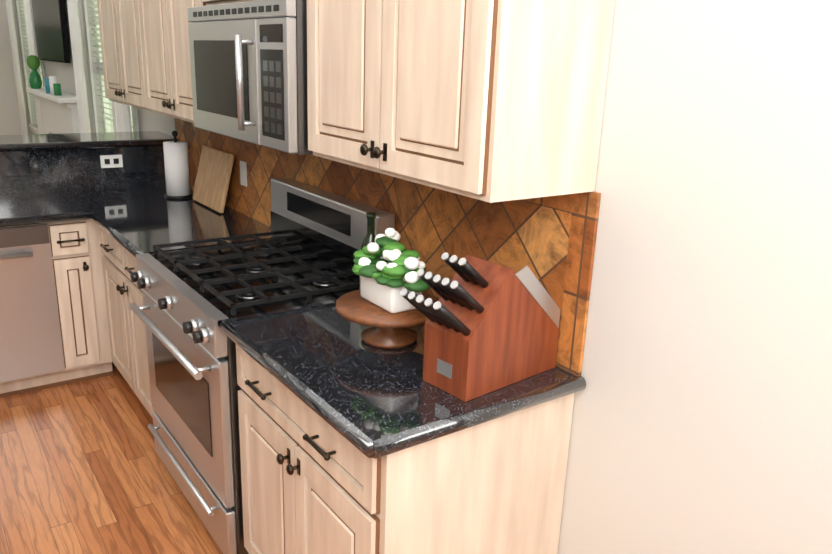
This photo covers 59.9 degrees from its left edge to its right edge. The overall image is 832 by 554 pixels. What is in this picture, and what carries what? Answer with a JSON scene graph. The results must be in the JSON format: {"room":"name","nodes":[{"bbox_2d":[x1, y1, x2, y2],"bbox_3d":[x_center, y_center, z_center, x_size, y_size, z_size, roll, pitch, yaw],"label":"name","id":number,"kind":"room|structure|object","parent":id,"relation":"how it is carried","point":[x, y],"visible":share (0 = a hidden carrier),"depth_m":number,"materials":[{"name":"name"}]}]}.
{"room":"kitchen","nodes":[
{"label":"kitchen","id":0,"kind":"room"},
{"bbox_2d":[0,0,29,134],"bbox_3d":[-6.901,-2.235,7.432,5.050,2.850,0.150,-10,20,-34],"label":"wall","id":1,"kind":"structure","parent":0,"point":[9,119],"depth_m":8.75,"materials":[{"name":"white paint"}]},
{"bbox_2d":[0,362,222,553],"bbox_3d":[-3.516,0.650,3.326,5.500,0.060,12.200,-10,20,-34],"label":"floor","id":2,"kind":"structure","parent":0,"point":[83,469],"depth_m":2.91,"materials":[{"name":"brown wood"}]},
{"bbox_2d":[0,226,63,397],"bbox_3d":[-2.232,0.132,3.570,0.854,0.875,0.629,-10,20,-34],"label":"dishwasher","id":3,"kind":"object","parent":2,"relation":"on","point":[29,340],"depth_m":3.46,"materials":[{"name":"silver metal"}]},
{"bbox_2d":[0,190,91,225],"bbox_3d":[-2.692,-0.218,3.094,2.315,0.040,0.626,-10,20,-34],"label":"countertop","id":4,"kind":"structure","parent":3,"relation":"on","point":[34,208],"depth_m":3.52,"materials":[{"name":"black stone"}]},
{"bbox_2d":[26,87,79,133],"bbox_3d":[-3.524,-1.115,6.880,0.450,1.255,1.740,-10,20,-34],"label":"fireplace mantel","id":5,"kind":"object","parent":2,"relation":"on","point":[59,114],"visible":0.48,"depth_m":6.62,"materials":[{"name":"white wood"}]},
{"bbox_2d":[27,55,61,95],"bbox_3d":[-3.474,-1.899,6.748,0.120,0.322,1.240,-10,20,-34],"label":"vase","id":6,"kind":"object","parent":5,"relation":"on","point":[52,86],"visible":1,"depth_m":7.11,"materials":[{"name":"green ceramic"}]},
{"bbox_2d":[44,218,111,384],"bbox_3d":[-1.814,0.071,3.821,0.242,0.875,0.687,-10,20,-34],"label":"base cabinet","id":7,"kind":"object","parent":2,"relation":"on","point":[73,243],"depth_m":3.59,"materials":[{"name":"beige wood"}]},
{"bbox_2d":[68,182,271,253],"bbox_3d":[-1.236,-0.311,3.570,0.623,0.040,1.509,-10,20,-34],"label":"countertop","id":8,"kind":"structure","parent":7,"relation":"on","point":[139,218],"depth_m":3.39,"materials":[{"name":"black stone"}]},
{"bbox_2d":[163,131,192,198],"bbox_3d":[-1.275,-0.602,3.848,0.150,0.351,0.150,-10,20,-34],"label":"paper towel","id":9,"kind":"object","parent":8,"relation":"on","point":[176,164],"visible":1,"depth_m":3.81,"materials":[{"name":"white paper"}]},
{"bbox_2d":[193,145,234,212],"bbox_3d":[-1.026,-0.498,3.642,0.089,0.284,0.400,-10,20,-34],"label":"cutting board","id":10,"kind":"object","parent":8,"relation":"on","point":[213,178],"visible":0.98,"depth_m":3.60,"materials":[{"name":"brown wood"}]},
{"bbox_2d":[100,226,259,417],"bbox_3d":[-1.066,0.203,3.471,0.599,0.875,0.895,-10,20,-34],"label":"base cabinet","id":11,"kind":"object","parent":2,"relation":"on","point":[126,332],"depth_m":3.34,"materials":[{"name":"beige wood"}]},
{"bbox_2d":[130,177,394,553],"bbox_3d":[-0.609,0.292,2.712,0.688,1.175,0.842,-10,20,-34],"label":"range","id":12,"kind":"object","parent":2,"relation":"on","point":[193,297],"visible":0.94,"depth_m":2.52,"materials":[{"name":"silver metal"}]},
{"bbox_2d":[230,338,583,553],"bbox_3d":[-0.083,0.641,2.139,0.599,0.875,0.818,-10,20,-34],"label":"base cabinet","id":13,"kind":"object","parent":2,"relation":"on","point":[497,486],"depth_m":1.80,"materials":[{"name":"beige wood"}]},
{"bbox_2d":[224,299,583,457],"bbox_3d":[-0.074,0.207,1.995,0.623,0.040,0.832,-10,20,-34],"label":"countertop","id":14,"kind":"structure","parent":13,"relation":"on","point":[380,400],"depth_m":1.77,"materials":[{"name":"black stone"}]},
{"bbox_2d":[360,212,375,277],"bbox_3d":[-0.144,-0.059,2.289,0.067,0.292,0.066,-10,20,-34],"label":"oil bottle","id":15,"kind":"object","parent":14,"relation":"on","point":[370,236],"visible":0.27,"depth_m":2.21,"materials":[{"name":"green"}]},
{"bbox_2d":[336,228,438,348],"bbox_3d":[-0.065,0.023,1.979,0.300,0.320,0.318,-10,20,-34],"label":"potted plant","id":16,"kind":"object","parent":14,"relation":"on","point":[387,266],"visible":0.98,"depth_m":1.93,"materials":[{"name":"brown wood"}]},
{"bbox_2d":[400,252,559,401],"bbox_3d":[0.161,0.093,1.752,0.424,0.333,0.152,-12,22,-39],"label":"knife block","id":17,"kind":"object","parent":14,"relation":"on","point":[490,327],"visible":1,"depth_m":1.70,"materials":[{"name":"brown wood"}]},
{"bbox_2d":[14,0,831,553],"bbox_3d":[-1.379,-1.742,4.117,0.150,4.200,11.900,-10,20,-34],"label":"wall","id":18,"kind":"structure","parent":0,"point":[702,414],"depth_m":1.51,"materials":[{"name":"white paint"}]},
{"bbox_2d":[5,0,43,134],"bbox_3d":[-4.328,-2.164,8.101,0.112,2.440,1.640,-10,20,-34],"label":"curtain","id":19,"kind":"object","parent":18,"relation":"hanging from","point":[31,46],"visible":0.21,"depth_m":8.34,"materials":[{"name":"white fabric"}]},
{"bbox_2d":[15,0,44,133],"bbox_3d":[-4.228,-2.429,8.088,0.190,1.690,1.410,-10,20,-34],"label":"window","id":20,"kind":"structure","parent":18,"relation":"in","point":[33,128],"depth_m":8.44,"materials":[{"name":"white"}]},
{"bbox_2d":[31,0,69,62],"bbox_3d":[-3.401,-2.454,6.697,0.074,0.870,1.420,-10,20,-34],"label":"wall-mounted tv","id":21,"kind":"object","parent":18,"relation":"attached to","point":[50,26],"visible":0.87,"depth_m":6.56,"materials":[{"name":"black"}]},
{"bbox_2d":[0,146,165,193],"bbox_3d":[-2.621,-0.470,3.477,2.948,0.225,0.018,-10,20,-34],"label":"backsplash","id":22,"kind":"structure","parent":18,"relation":"attached to","point":[27,170],"depth_m":3.98,"materials":[{"name":"black stone"}]},
{"bbox_2d":[0,131,179,153],"bbox_3d":[-2.735,-0.635,3.550,3.008,0.040,0.430,-10,20,-34],"label":"countertop","id":23,"kind":"structure","parent":22,"relation":"on","point":[9,144],"depth_m":4.01,"materials":[{"name":"black stone"}]},
{"bbox_2d":[100,155,122,167],"bbox_3d":[-1.716,-0.652,4.069,0.116,0.070,0.008,-10,20,-34],"label":"electrical outlet plate","id":24,"kind":"object","parent":22,"relation":"attached to","point":[109,161],"depth_m":4.07,"materials":[{"name":"white plastic"}]},
{"bbox_2d":[67,0,131,132],"bbox_3d":[-2.308,-1.263,5.363,0.112,2.440,1.600,-10,20,-34],"label":"curtain","id":25,"kind":"object","parent":18,"relation":"hanging from","point":[123,114],"visible":0.42,"depth_m":5.69,"materials":[{"name":"white fabric"}]},
{"bbox_2d":[81,0,138,132],"bbox_3d":[-2.207,-1.528,5.350,0.190,1.690,1.370,-10,20,-34],"label":"window","id":26,"kind":"structure","parent":18,"relation":"in","point":[108,118],"depth_m":5.71,"materials":[{"name":"white"}]},
{"bbox_2d":[97,0,136,107],"bbox_3d":[-1.357,-1.453,3.706,0.348,1.116,0.882,-10,20,-34],"label":"upper cabinet","id":27,"kind":"object","parent":18,"relation":"attached to","point":[115,17],"depth_m":3.74,"materials":[{"name":"beige wood"}]},
{"bbox_2d":[129,0,196,122],"bbox_3d":[-0.894,-1.246,3.078,0.348,1.116,0.960,-10,20,-34],"label":"upper cabinet","id":28,"kind":"object","parent":18,"relation":"attached to","point":[161,48],"depth_m":3.14,"materials":[{"name":"beige wood"}]},
{"bbox_2d":[197,0,254,6],"bbox_3d":[-0.403,-1.244,2.359,0.348,0.671,0.850,-10,20,-34],"label":"upper cabinet","id":29,"kind":"object","parent":18,"relation":"attached to","point":[199,2],"depth_m":2.61,"materials":[{"name":"beige wood"}]},
{"bbox_2d":[187,0,312,154],"bbox_3d":[-0.467,-0.700,2.490,0.457,0.437,0.844,-10,20,-34],"label":"microwave","id":30,"kind":"object","parent":29,"relation":"attached to","point":[248,61],"visible":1,"depth_m":2.24,"materials":[{"name":"silver metal"}]},
{"bbox_2d":[240,161,246,186],"bbox_3d":[-0.826,-0.496,3.457,0.006,0.115,0.070,-10,20,-34],"label":"electrical outlet plate","id":31,"kind":"object","parent":18,"relation":"attached to","point":[243,165],"depth_m":3.45,"materials":[{"name":"white plastic"}]},
{"bbox_2d":[307,0,614,202],"bbox_3d":[0.049,-0.826,1.800,0.348,1.116,0.878,-10,20,-34],"label":"upper cabinet","id":32,"kind":"object","parent":18,"relation":"attached to","point":[490,101],"depth_m":1.60,"materials":[{"name":"beige wood"}]}
]}

